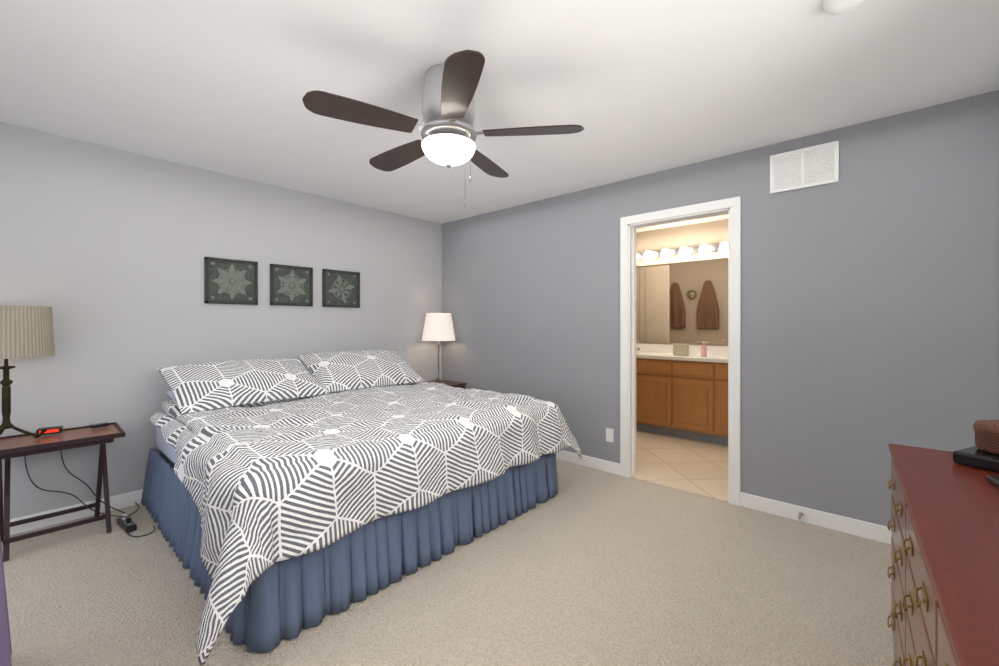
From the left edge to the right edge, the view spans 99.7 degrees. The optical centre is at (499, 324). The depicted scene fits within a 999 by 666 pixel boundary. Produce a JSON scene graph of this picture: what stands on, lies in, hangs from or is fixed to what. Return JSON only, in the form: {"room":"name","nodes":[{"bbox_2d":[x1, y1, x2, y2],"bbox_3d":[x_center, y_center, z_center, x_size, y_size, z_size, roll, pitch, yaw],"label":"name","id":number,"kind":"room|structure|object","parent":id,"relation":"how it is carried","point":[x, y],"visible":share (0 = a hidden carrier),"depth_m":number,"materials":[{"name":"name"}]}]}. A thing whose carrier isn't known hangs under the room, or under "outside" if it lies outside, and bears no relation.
{"room":"bedroom","nodes":[
{"label":"bedroom","id":0,"kind":"room"},
{"bbox_2d":[0,122,441,518],"bbox_3d":[-2.080,0.029,3.525,0.120,2.440,4.298,0,0,42],"label":"wall","id":1,"kind":"structure","parent":0,"point":[104,251],"depth_m":2.97,"materials":[{"name":"paint"}]},
{"bbox_2d":[10,489,142,534],"bbox_3d":[-2.030,1.202,3.483,0.014,0.095,4.058,0,0,42],"label":"baseboard","id":2,"kind":"structure","parent":1,"relation":"attached to","point":[119,501],"depth_m":2.69,"materials":[{"name":"white wood"}]},
{"bbox_2d":[204,257,257,304],"bbox_3d":[-2.131,-0.341,3.360,0.022,0.355,0.370,0,0,42],"label":"picture frame","id":3,"kind":"object","parent":1,"relation":"attached to","point":[229,281],"visible":1,"depth_m":3.35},
{"bbox_2d":[270,264,312,305],"bbox_3d":[-1.823,-0.341,3.705,0.022,0.350,0.360,0,0,42],"label":"picture frame","id":4,"kind":"object","parent":1,"relation":"attached to","point":[291,285],"visible":1,"depth_m":3.69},
{"bbox_2d":[322,269,359,307],"bbox_3d":[-1.516,-0.342,4.050,0.022,0.350,0.375,0,0,42],"label":"picture frame","id":5,"kind":"object","parent":1,"relation":"attached to","point":[340,288],"visible":1,"depth_m":4.04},
{"bbox_2d":[1,459,893,665],"bbox_3d":[-0.458,1.276,2.003,4.570,0.050,4.179,0,0,42],"label":"floor carpet","id":6,"kind":"object","parent":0,"point":[586,566],"visible":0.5,"depth_m":1.93,"materials":[{"name":"beige carpet"}]},
{"bbox_2d":[0,536,11,665],"bbox_3d":[-1.711,0.763,1.014,1.009,0.980,0.697,0,0,42],"label":"armchair","id":7,"kind":"object","parent":6,"relation":"on","point":[5,649],"visible":1,"depth_m":1.44,"materials":[{"name":"purple"}]},
{"bbox_2d":[0,422,124,561],"bbox_3d":[-2.611,0.952,2.480,0.400,0.596,0.570,0,0,42],"label":"tray table","id":8,"kind":"object","parent":6,"relation":"on","point":[14,446],"visible":1,"depth_m":2.44,"materials":[{"name":"brown wood"}]},
{"bbox_2d":[0,305,54,437],"bbox_3d":[-2.759,0.275,2.357,0.376,0.755,0.376,0,0,42],"label":"lamp","id":9,"kind":"object","parent":8,"relation":"on","point":[26,331],"visible":1,"depth_m":2.33,"materials":[{"name":"beige fabric"}]},
{"bbox_2d":[36,426,62,434],"bbox_3d":[-2.689,0.634,2.521,0.105,0.036,0.056,0,0,-36],"label":"alarm clock","id":10,"kind":"object","parent":8,"relation":"on","point":[54,429],"visible":0.83,"depth_m":2.51,"materials":[{"name":"black plastic"}]},
{"bbox_2d":[90,422,109,427],"bbox_3d":[-2.551,0.643,2.690,0.050,0.018,0.085,0,0,27],"label":"remote control","id":11,"kind":"object","parent":8,"relation":"on","point":[99,425],"visible":1,"depth_m":2.67,"materials":[{"name":"black plastic"}]},
{"bbox_2d":[24,450,154,536],"bbox_3d":[-2.456,0.970,2.531,0.609,0.559,0.536,0,0,42],"label":"power cord","id":12,"kind":"object","parent":6,"relation":"on","point":[125,523],"visible":0.98,"depth_m":2.58,"materials":[{"name":"black plastic"}]},
{"bbox_2d":[141,350,581,665],"bbox_3d":[-0.989,0.745,2.986,2.203,1.010,2.396,0,0,42],"label":"bed","id":13,"kind":"object","parent":6,"relation":"on","point":[285,498],"visible":1,"depth_m":2.15,"materials":[{"name":"grey"}]},
{"bbox_2d":[424,380,466,388],"bbox_3d":[-0.683,0.947,4.634,0.465,0.600,0.490,0,0,42],"label":"nightstand","id":14,"kind":"object","parent":6,"relation":"on","point":[455,384],"visible":0.19,"depth_m":4.66,"materials":[{"name":"brown wood"}]},
{"bbox_2d":[422,313,454,383],"bbox_3d":[-0.672,0.260,4.656,0.370,0.770,0.370,0,0,42],"label":"lamp","id":15,"kind":"object","parent":14,"relation":"on","point":[438,327],"visible":0.98,"depth_m":4.52,"materials":[{"name":"white fabric"}]},
{"bbox_2d":[887,443,998,665],"bbox_3d":[1.097,0.853,0.849,0.442,0.800,1.682,0,0,42],"label":"dresser","id":16,"kind":"object","parent":6,"relation":"on","point":[944,566],"visible":0.98,"depth_m":0.95,"materials":[{"name":"red wood"}]},
{"bbox_2d":[953,446,998,471],"bbox_3d":[1.599,0.431,1.335,0.200,0.040,0.170,0,0,-23],"label":"media box","id":17,"kind":"object","parent":16,"relation":"on","point":[974,456],"visible":0.71,"depth_m":1.33,"materials":[{"name":"black plastic"}]},
{"bbox_2d":[973,420,998,454],"bbox_3d":[1.631,0.355,1.341,0.166,0.108,0.166,0,0,42],"label":"basket","id":18,"kind":"object","parent":17,"relation":"on","point":[986,435],"visible":1,"depth_m":1.34,"materials":[{"name":"wicker"}]},
{"bbox_2d":[986,475,998,487],"bbox_3d":[1.379,0.442,1.132,0.045,0.018,0.180,0,0,32],"label":"remote control","id":19,"kind":"object","parent":16,"relation":"on","point":[993,480],"visible":1,"depth_m":1.19,"materials":[{"name":"black plastic"}]},
{"bbox_2d":[0,0,998,232],"bbox_3d":[0.244,-1.230,2.788,4.570,0.080,6.290,0,0,42],"label":"ceiling","id":20,"kind":"structure","parent":0,"point":[635,88],"depth_m":2.04,"materials":[{"name":"paint"}]},
{"bbox_2d":[302,49,583,206],"bbox_3d":[-0.284,-0.863,2.059,1.171,0.652,1.218,0,0,42],"label":"fan","id":21,"kind":"object","parent":20,"relation":"hanging from","point":[448,133],"visible":1,"depth_m":1.91,"materials":[{"name":"brown wood"}]},
{"bbox_2d":[823,0,864,14],"bbox_3d":[1.252,-1.168,1.522,0.136,0.038,0.136,0,0,42],"label":"smoke detector","id":22,"kind":"object","parent":20,"relation":"attached to","point":[834,7],"visible":1,"depth_m":1.53,"materials":[{"name":"white plastic"}]},
{"bbox_2d":[636,430,727,494],"bbox_3d":[1.723,1.271,4.272,3.390,0.054,2.111,0,0,42],"label":"floor","id":23,"kind":"structure","parent":0,"point":[697,464],"depth_m":3.83,"materials":[{"name":"tile"}]},
{"bbox_2d":[636,355,667,435],"bbox_3d":[1.915,0.815,4.958,0.425,0.856,0.581,0,0,42],"label":"base cabinet","id":24,"kind":"object","parent":23,"relation":"on","point":[651,374],"depth_m":4.76,"materials":[{"name":"brown wood"}]},
{"bbox_2d":[668,359,711,442],"bbox_3d":[2.233,0.815,4.675,0.425,0.856,0.581,0,0,42],"label":"base cabinet","id":25,"kind":"object","parent":23,"relation":"on","point":[685,397],"depth_m":4.48,"materials":[{"name":"brown wood"}]},
{"bbox_2d":[636,351,727,362],"bbox_3d":[2.073,0.367,4.814,2.570,0.040,0.586,0,0,42],"label":"countertop","id":26,"kind":"structure","parent":25,"relation":"on","point":[643,354],"depth_m":4.71,"materials":[{"name":"beige stone"}]},
{"bbox_2d":[673,344,688,355],"bbox_3d":[2.034,0.282,4.718,0.140,0.129,0.130,0,0,42],"label":"tissue box","id":27,"kind":"object","parent":26,"relation":"on","point":[680,349],"visible":1,"depth_m":4.67,"materials":[{"name":"beige"}]},
{"bbox_2d":[701,342,706,356],"bbox_3d":[2.200,0.267,4.544,0.062,0.160,0.092,0,0,42],"label":"soap bottle","id":28,"kind":"object","parent":26,"relation":"on","point":[703,350],"visible":1,"depth_m":4.53,"materials":[{"name":"pink plastic"}]},
{"bbox_2d":[712,359,727,445],"bbox_3d":[2.550,0.816,4.392,0.425,0.856,0.581,0,0,42],"label":"base cabinet","id":29,"kind":"object","parent":23,"relation":"on","point":[719,370],"depth_m":4.30,"materials":[{"name":"brown wood"}]},
{"bbox_2d":[636,219,727,345],"bbox_3d":[2.385,0.027,5.014,3.390,2.440,0.120,0,0,42],"label":"wall","id":30,"kind":"structure","parent":0,"point":[710,232],"depth_m":5.08,"materials":[{"name":"paint"}]},
{"bbox_2d":[636,258,727,344],"bbox_3d":[2.265,-0.263,5.029,2.510,0.980,0.008,0,0,42],"label":"vanity mirror","id":31,"kind":"object","parent":30,"relation":"attached to","point":[682,302],"visible":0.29,"depth_m":5.07,"materials":[{"name":"clear glass"}]},
{"bbox_2d":[636,241,727,259],"bbox_3d":[2.192,-0.869,4.984,1.500,0.112,0.172,0,0,42],"label":"vanity light bar","id":32,"kind":"object","parent":30,"relation":"attached to","point":[704,248],"visible":0.67,"depth_m":4.96,"materials":[{"name":"white glass"}]},
{"bbox_2d":[636,343,727,354],"bbox_3d":[2.261,0.297,5.025,2.550,0.100,0.021,0,0,42],"label":"backsplash","id":33,"kind":"structure","parent":30,"relation":"attached to","point":[639,347],"depth_m":5.01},
{"bbox_2d":[442,90,998,526],"bbox_3d":[0.970,0.029,3.606,4.330,2.440,0.120,0,0,42],"label":"wall","id":34,"kind":"structure","parent":0,"point":[869,306],"depth_m":2.64,"materials":[{"name":"paint"}]},
{"bbox_2d":[556,450,619,474],"bbox_3d":[0.161,1.200,4.239,2.254,0.095,0.014,0,0,42],"label":"baseboard","id":35,"kind":"structure","parent":34,"relation":"attached to","point":[594,463],"depth_m":3.67,"materials":[{"name":"white wood"}]},
{"bbox_2d":[606,428,613,442],"bbox_3d":[0.930,0.934,3.557,0.070,0.114,0.008,0,0,42],"label":"electrical outlet plate","id":36,"kind":"object","parent":34,"relation":"attached to","point":[609,435],"visible":1,"depth_m":3.55,"materials":[{"name":"white plastic"}]},
{"bbox_2d":[630,473,727,501],"bbox_3d":[1.376,1.247,3.246,0.725,0.006,0.120,0,0,42],"label":"threshold","id":37,"kind":"object","parent":34,"relation":"attached to","point":[691,489],"depth_m":3.22,"materials":[{"name":"tile"}]},
{"bbox_2d":[620,196,740,505],"bbox_3d":[1.376,0.184,3.245,0.881,2.132,0.156,0,0,42],"label":"door frame","id":38,"kind":"structure","parent":34,"relation":"attached to","point":[731,207],"depth_m":3.20,"materials":[{"name":"white wood"}]},
{"bbox_2d":[770,140,838,193],"bbox_3d":[1.922,-0.990,2.669,0.355,0.250,0.013,0,0,42],"label":"air vent","id":39,"kind":"object","parent":34,"relation":"in","point":[816,165],"visible":1,"depth_m":2.66,"materials":[{"name":"white metal"}]},
{"bbox_2d":[740,492,891,543],"bbox_3d":[2.102,1.203,2.510,1.181,0.095,0.014,0,0,42],"label":"baseboard","id":40,"kind":"structure","parent":34,"relation":"attached to","point":[869,530],"depth_m":2.61,"materials":[{"name":"white wood"}]}
]}

